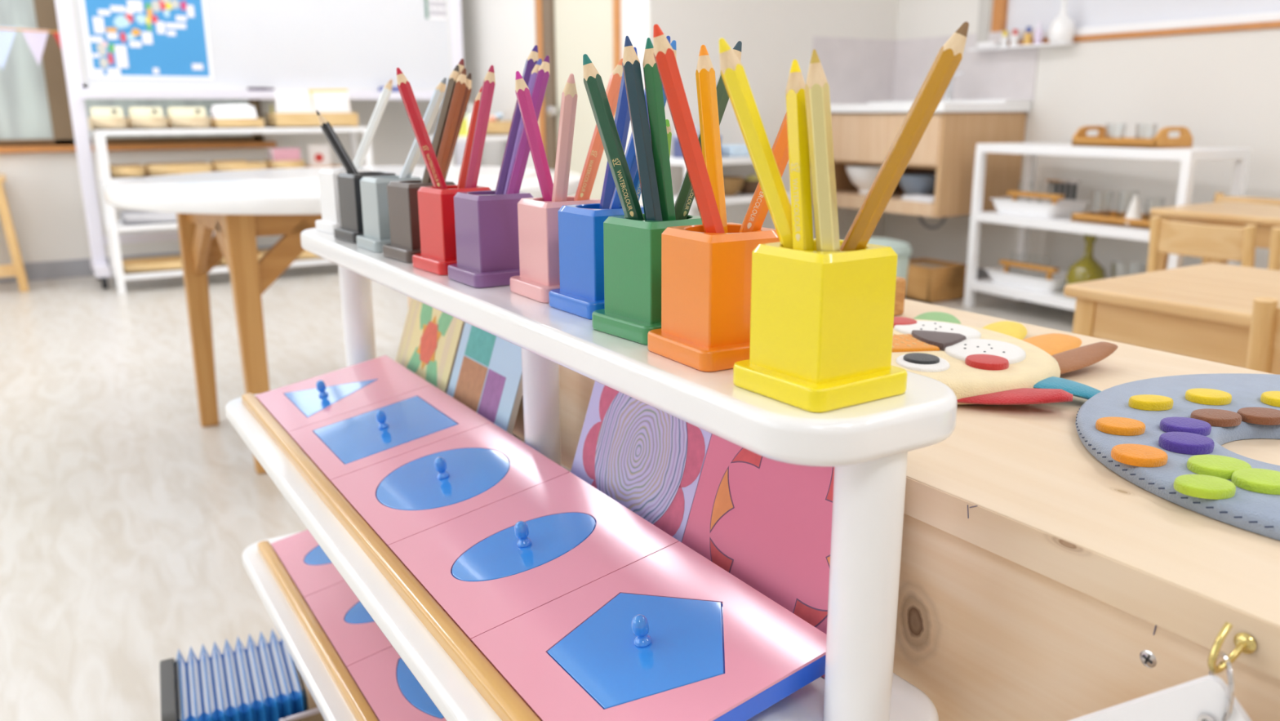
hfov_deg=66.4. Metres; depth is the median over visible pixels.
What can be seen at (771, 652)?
board
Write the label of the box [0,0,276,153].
window
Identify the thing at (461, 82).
pencil
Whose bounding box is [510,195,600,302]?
pencil holder
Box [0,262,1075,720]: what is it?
floor
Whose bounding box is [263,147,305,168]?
box
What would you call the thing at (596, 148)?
pencil
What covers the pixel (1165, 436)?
palette
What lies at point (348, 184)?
pencil holder
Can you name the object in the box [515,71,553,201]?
pencil
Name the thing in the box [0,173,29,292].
chair
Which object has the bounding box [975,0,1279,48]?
window
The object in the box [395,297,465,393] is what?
card
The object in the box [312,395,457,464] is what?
metal inset
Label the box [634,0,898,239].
wall
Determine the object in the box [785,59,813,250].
pencil
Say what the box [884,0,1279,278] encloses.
wall
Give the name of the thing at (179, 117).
box
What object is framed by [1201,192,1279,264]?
wooden chair
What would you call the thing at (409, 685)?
metal inset
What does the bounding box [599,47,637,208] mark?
pencil
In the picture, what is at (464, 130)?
picture card
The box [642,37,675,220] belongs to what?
pencil
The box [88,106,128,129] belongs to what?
box
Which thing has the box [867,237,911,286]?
bin
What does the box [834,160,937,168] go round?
shelf
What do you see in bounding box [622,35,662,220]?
pencil
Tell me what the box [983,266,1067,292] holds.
dish
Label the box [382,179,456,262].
pencil holder
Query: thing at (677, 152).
tin
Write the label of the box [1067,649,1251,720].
card
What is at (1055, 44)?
shelf
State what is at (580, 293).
pencil holder
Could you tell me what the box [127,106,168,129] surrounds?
box
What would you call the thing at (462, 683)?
shelf
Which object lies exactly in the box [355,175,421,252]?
pencil holder
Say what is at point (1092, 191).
drinking glass
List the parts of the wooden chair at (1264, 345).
backrest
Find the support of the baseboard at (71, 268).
attached to the wall at (43, 190)
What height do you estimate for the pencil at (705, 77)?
0.136 m
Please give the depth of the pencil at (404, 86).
0.75 m
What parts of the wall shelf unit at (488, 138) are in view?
leg, shelf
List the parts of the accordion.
plate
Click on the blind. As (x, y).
(1020, 15)
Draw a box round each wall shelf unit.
[428,135,508,165]
[669,156,791,215]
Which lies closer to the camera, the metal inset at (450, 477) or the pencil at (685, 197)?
the pencil at (685, 197)
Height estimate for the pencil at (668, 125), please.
0.100 m
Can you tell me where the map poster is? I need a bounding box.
[79,0,213,79]
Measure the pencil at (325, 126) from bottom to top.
0.109 m
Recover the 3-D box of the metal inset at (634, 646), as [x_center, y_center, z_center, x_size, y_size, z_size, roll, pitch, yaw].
[0.006,0.140,0.503,0.090,0.024,0.096,-9,17,-31]
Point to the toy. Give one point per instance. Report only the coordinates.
(993, 363)
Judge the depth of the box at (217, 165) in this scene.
4.59 m
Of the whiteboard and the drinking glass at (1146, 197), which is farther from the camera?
the whiteboard
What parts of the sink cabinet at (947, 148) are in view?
panel, panel, drawer, panel, panel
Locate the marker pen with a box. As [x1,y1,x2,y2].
[247,87,274,90]
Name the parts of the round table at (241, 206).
leg, leg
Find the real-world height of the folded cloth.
0.022 m
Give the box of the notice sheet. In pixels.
[424,0,446,19]
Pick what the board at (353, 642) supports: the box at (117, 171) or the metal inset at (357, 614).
the metal inset at (357, 614)
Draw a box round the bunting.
[0,26,62,70]
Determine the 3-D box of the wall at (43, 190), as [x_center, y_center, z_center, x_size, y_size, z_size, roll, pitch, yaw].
[-2.946,-1.627,4.565,4.390,2.500,0.120,-9,17,-31]
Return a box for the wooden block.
[893,276,905,315]
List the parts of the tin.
lid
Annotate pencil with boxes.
[315,110,359,173]
[352,79,392,169]
[396,67,447,188]
[399,77,446,177]
[421,65,459,182]
[431,67,466,182]
[443,72,471,181]
[456,86,482,188]
[457,58,464,74]
[464,65,495,188]
[494,44,538,194]
[502,58,542,194]
[505,55,550,194]
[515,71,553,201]
[551,73,577,201]
[573,58,622,200]
[582,53,644,220]
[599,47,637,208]
[608,35,670,208]
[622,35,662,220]
[633,40,676,201]
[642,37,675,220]
[653,24,724,232]
[665,119,671,158]
[674,40,742,220]
[695,44,728,232]
[719,38,792,248]
[738,112,788,232]
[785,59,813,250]
[804,48,839,251]
[840,21,968,251]
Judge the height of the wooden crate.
0.148 m
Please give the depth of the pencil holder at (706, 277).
0.47 m
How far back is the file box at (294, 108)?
4.72 m
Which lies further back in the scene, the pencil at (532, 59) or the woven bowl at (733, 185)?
the woven bowl at (733, 185)
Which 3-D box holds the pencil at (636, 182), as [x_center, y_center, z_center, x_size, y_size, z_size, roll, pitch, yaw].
[-0.001,-0.119,0.598,0.046,0.146,0.009,1,14,3]
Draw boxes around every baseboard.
[0,245,272,282]
[909,257,990,279]
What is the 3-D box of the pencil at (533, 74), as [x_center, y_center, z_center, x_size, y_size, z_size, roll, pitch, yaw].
[-0.091,-0.147,0.716,0.050,0.143,0.009,-12,18,-38]
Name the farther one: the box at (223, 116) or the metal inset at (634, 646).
the box at (223, 116)
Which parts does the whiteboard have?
post, panel frame, panel, post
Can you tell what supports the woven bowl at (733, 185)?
on the wall shelf unit at (738, 197)
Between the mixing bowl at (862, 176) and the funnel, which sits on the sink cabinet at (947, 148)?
the mixing bowl at (862, 176)
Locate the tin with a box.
[671,135,721,158]
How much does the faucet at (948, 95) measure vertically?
0.118 m
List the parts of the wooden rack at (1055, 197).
leg, rail, leg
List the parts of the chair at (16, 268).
rail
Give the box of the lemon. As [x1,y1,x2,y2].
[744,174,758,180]
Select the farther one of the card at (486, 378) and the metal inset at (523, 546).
the card at (486, 378)
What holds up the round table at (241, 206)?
on the floor
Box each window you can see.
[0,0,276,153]
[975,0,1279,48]
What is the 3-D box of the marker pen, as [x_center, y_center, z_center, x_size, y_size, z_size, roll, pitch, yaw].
[-1.869,-1.337,4.823,0.123,0.016,0.016,-9,17,-31]
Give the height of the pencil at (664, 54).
0.143 m
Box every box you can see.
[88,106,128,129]
[109,163,146,178]
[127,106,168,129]
[142,161,213,177]
[164,106,211,128]
[208,160,267,171]
[210,103,264,128]
[263,88,358,128]
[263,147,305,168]
[279,706,324,720]
[465,112,511,135]
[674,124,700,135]
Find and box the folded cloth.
[976,41,1000,48]
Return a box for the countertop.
[830,99,1031,112]
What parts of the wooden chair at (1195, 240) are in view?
leg, backrest, leg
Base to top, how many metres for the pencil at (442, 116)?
0.144 m
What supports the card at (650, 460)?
on the stand
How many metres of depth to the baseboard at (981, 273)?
4.46 m
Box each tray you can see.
[82,89,433,100]
[118,209,177,225]
[121,255,219,274]
[218,248,266,266]
[262,248,324,261]
[305,164,342,167]
[1071,125,1193,148]
[1071,210,1157,229]
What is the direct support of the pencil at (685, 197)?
in the pencil holder at (632, 247)
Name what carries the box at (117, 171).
on the bookcase at (113, 227)
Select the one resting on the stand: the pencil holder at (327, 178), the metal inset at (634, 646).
the pencil holder at (327, 178)
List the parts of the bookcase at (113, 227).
leg, leg, shelf, shelf, shelf, shelf, leg, leg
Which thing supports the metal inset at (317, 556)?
on the board at (353, 642)
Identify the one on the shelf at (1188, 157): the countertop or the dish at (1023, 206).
the dish at (1023, 206)
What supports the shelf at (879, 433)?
attached to the stand
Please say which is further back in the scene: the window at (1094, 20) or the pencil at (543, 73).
the window at (1094, 20)
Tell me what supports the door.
in the wall at (500, 34)
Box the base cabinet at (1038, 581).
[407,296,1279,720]
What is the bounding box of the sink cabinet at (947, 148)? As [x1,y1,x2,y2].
[810,112,1026,217]
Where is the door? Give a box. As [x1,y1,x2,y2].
[534,0,621,199]
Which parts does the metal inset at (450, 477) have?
knob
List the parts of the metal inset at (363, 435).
knob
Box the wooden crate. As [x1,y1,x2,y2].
[904,257,966,303]
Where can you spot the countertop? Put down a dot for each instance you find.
(974, 105)
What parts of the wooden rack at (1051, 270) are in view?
leg, rail, leg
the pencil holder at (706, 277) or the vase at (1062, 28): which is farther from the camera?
the vase at (1062, 28)
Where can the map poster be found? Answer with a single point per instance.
(157, 39)
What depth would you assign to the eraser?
5.14 m
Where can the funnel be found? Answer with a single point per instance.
(1134, 211)
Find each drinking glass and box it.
[1091,191,1114,215]
[1105,123,1127,138]
[1144,197,1164,220]
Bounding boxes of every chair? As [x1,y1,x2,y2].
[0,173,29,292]
[1146,216,1256,272]
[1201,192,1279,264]
[1245,297,1279,374]
[1267,226,1279,271]
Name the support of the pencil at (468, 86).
in the pencil holder at (402, 196)
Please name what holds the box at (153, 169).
on the bookcase at (113, 227)
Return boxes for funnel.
[1124,195,1142,224]
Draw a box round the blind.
[1005,0,1279,31]
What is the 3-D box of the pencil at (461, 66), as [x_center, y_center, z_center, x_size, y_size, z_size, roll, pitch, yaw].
[-0.172,-0.180,0.836,0.050,0.149,0.009,-1,14,-5]
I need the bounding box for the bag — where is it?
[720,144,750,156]
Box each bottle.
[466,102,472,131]
[1000,31,1008,46]
[1010,29,1018,45]
[1023,26,1032,44]
[1033,22,1043,44]
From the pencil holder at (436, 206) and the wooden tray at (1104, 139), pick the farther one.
the wooden tray at (1104, 139)
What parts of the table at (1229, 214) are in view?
leg, leg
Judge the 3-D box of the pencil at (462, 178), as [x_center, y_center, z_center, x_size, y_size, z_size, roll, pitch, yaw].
[-0.139,-0.153,0.778,0.037,0.125,0.010,-5,15,-19]
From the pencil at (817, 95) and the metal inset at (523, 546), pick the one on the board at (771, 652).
the metal inset at (523, 546)
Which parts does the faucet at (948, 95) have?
lever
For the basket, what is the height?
0.060 m
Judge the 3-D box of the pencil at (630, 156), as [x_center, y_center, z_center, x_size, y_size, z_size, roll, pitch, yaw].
[-0.007,-0.116,0.584,0.056,0.147,0.009,7,16,27]
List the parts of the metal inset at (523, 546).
knob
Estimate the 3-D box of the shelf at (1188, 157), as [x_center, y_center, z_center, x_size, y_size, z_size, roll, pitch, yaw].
[1.689,-0.466,3.654,0.320,0.656,0.900,-8,16,-27]
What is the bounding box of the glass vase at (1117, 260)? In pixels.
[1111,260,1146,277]
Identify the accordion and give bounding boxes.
[160,628,317,720]
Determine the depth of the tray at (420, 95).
4.68 m
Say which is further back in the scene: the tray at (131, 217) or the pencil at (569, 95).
the tray at (131, 217)
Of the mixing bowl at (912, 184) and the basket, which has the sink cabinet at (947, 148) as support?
the mixing bowl at (912, 184)
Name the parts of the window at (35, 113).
sill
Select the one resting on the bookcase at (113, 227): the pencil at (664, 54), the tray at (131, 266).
the tray at (131, 266)
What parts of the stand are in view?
post, post, post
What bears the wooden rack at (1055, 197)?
in the dish at (1023, 206)
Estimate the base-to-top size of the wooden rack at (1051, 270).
0.113 m
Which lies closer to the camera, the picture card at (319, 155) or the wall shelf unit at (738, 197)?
the wall shelf unit at (738, 197)
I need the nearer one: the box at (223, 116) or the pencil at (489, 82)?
the pencil at (489, 82)
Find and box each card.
[307,144,331,167]
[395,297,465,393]
[447,322,522,434]
[458,118,467,136]
[570,381,711,542]
[681,433,834,677]
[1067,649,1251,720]
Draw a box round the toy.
[891,311,1118,404]
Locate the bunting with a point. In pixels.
(36, 39)
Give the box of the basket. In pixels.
[739,178,759,194]
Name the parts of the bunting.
cord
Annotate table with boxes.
[103,165,581,474]
[1063,262,1279,368]
[1150,201,1279,270]
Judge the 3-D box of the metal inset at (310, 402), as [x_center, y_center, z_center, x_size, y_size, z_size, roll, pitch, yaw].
[-0.297,0.028,0.960,0.082,0.022,0.095,-9,17,-31]
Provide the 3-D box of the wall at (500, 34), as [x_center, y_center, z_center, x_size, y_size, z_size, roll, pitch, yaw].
[-0.489,-1.717,4.878,0.120,2.500,1.940,-9,17,-31]
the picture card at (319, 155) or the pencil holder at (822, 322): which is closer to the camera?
the pencil holder at (822, 322)
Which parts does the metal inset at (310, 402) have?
knob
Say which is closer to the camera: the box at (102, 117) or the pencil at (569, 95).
the pencil at (569, 95)
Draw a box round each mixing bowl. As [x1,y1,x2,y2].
[845,164,880,194]
[899,173,936,195]
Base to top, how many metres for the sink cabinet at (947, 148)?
0.415 m
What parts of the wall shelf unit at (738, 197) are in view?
leg, shelf, shelf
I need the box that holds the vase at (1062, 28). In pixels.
[1048,0,1075,43]
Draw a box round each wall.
[0,99,455,264]
[460,0,634,168]
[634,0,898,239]
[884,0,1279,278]
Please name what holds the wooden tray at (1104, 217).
on the shelf at (1188, 157)
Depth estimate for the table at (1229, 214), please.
2.73 m
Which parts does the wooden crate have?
lid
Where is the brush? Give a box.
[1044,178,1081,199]
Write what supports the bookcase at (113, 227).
on the floor
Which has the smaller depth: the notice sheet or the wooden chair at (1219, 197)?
the wooden chair at (1219, 197)
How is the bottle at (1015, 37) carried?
on the shelf at (1055, 44)
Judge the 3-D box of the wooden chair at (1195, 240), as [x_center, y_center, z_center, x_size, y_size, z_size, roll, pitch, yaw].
[1.606,-0.148,2.725,0.329,0.499,0.282,-9,17,-31]
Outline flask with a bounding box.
[1066,234,1106,284]
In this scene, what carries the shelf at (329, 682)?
attached to the stand
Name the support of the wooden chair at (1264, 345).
on the floor
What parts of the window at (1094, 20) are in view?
frame, sill, rail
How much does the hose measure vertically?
0.102 m
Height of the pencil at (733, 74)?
0.134 m
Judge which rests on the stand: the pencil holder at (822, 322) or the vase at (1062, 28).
the pencil holder at (822, 322)
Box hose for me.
[917,215,946,229]
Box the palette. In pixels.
[1075,373,1279,540]
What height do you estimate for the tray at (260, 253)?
0.045 m
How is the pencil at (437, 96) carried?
in the pencil holder at (374, 193)
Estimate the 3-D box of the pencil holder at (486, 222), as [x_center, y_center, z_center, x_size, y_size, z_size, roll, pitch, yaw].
[-0.106,-0.091,0.720,0.058,0.064,0.058,-9,17,-32]
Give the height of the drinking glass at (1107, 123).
0.070 m
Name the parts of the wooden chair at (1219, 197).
leg, backrest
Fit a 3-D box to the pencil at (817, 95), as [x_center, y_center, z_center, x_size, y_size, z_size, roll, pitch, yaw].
[0.077,-0.062,0.405,0.023,0.128,0.010,-5,15,-18]
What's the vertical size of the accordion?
0.175 m
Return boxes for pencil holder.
[315,168,373,234]
[333,171,395,243]
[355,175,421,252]
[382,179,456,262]
[412,184,491,275]
[447,190,533,288]
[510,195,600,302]
[548,203,644,319]
[591,213,702,345]
[647,222,779,372]
[733,238,907,412]
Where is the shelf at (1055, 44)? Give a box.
[968,42,1077,51]
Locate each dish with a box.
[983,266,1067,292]
[989,195,1090,217]
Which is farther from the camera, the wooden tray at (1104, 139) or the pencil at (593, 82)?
the wooden tray at (1104, 139)
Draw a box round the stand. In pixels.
[225,227,957,720]
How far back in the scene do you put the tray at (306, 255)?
4.82 m
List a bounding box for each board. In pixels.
[255,355,826,720]
[271,528,446,720]
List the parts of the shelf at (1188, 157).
leg, leg, leg, leg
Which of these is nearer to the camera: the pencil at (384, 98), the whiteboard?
the pencil at (384, 98)
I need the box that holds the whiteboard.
[54,0,466,288]
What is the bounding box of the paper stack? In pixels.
[901,194,934,203]
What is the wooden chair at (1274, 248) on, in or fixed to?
on the floor
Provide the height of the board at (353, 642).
0.030 m
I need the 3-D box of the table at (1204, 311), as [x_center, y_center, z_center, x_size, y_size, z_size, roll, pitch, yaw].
[1.060,0.149,1.552,0.455,0.500,0.620,-9,17,-31]
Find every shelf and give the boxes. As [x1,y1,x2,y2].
[225,393,938,720]
[241,530,356,720]
[300,227,957,466]
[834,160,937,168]
[963,142,1250,310]
[968,42,1077,51]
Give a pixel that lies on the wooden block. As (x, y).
(900, 282)
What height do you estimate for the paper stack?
0.019 m
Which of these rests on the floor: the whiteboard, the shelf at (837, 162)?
the whiteboard
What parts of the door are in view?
knob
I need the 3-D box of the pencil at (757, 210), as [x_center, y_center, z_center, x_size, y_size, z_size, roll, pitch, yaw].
[0.057,-0.074,0.480,0.048,0.117,0.009,3,15,14]
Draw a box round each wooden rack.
[999,251,1059,279]
[1007,181,1064,204]
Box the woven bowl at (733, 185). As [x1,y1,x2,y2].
[723,176,744,196]
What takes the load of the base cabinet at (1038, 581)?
on the floor
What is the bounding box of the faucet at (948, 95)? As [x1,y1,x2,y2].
[943,71,964,100]
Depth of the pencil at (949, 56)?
0.40 m
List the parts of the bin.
bin lid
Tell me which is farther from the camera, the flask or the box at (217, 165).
the box at (217, 165)
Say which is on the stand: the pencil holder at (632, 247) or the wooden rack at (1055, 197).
the pencil holder at (632, 247)
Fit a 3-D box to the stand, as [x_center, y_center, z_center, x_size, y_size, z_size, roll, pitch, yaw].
[-0.151,0.262,0.802,0.208,0.660,0.832,-9,17,-31]
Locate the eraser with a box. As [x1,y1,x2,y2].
[378,87,399,91]
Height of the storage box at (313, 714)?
0.153 m
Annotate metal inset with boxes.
[284,378,377,417]
[304,545,331,564]
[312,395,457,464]
[344,600,374,623]
[376,447,509,510]
[396,657,444,718]
[452,512,595,581]
[547,592,724,709]
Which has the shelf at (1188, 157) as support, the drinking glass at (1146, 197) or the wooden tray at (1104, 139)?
the wooden tray at (1104, 139)
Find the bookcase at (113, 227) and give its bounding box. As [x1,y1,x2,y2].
[92,126,373,293]
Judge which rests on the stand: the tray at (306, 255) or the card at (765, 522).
the card at (765, 522)
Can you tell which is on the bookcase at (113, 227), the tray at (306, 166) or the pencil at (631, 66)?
the tray at (306, 166)
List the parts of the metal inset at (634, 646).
knob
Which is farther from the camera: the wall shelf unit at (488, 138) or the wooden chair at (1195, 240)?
the wall shelf unit at (488, 138)
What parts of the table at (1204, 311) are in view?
leg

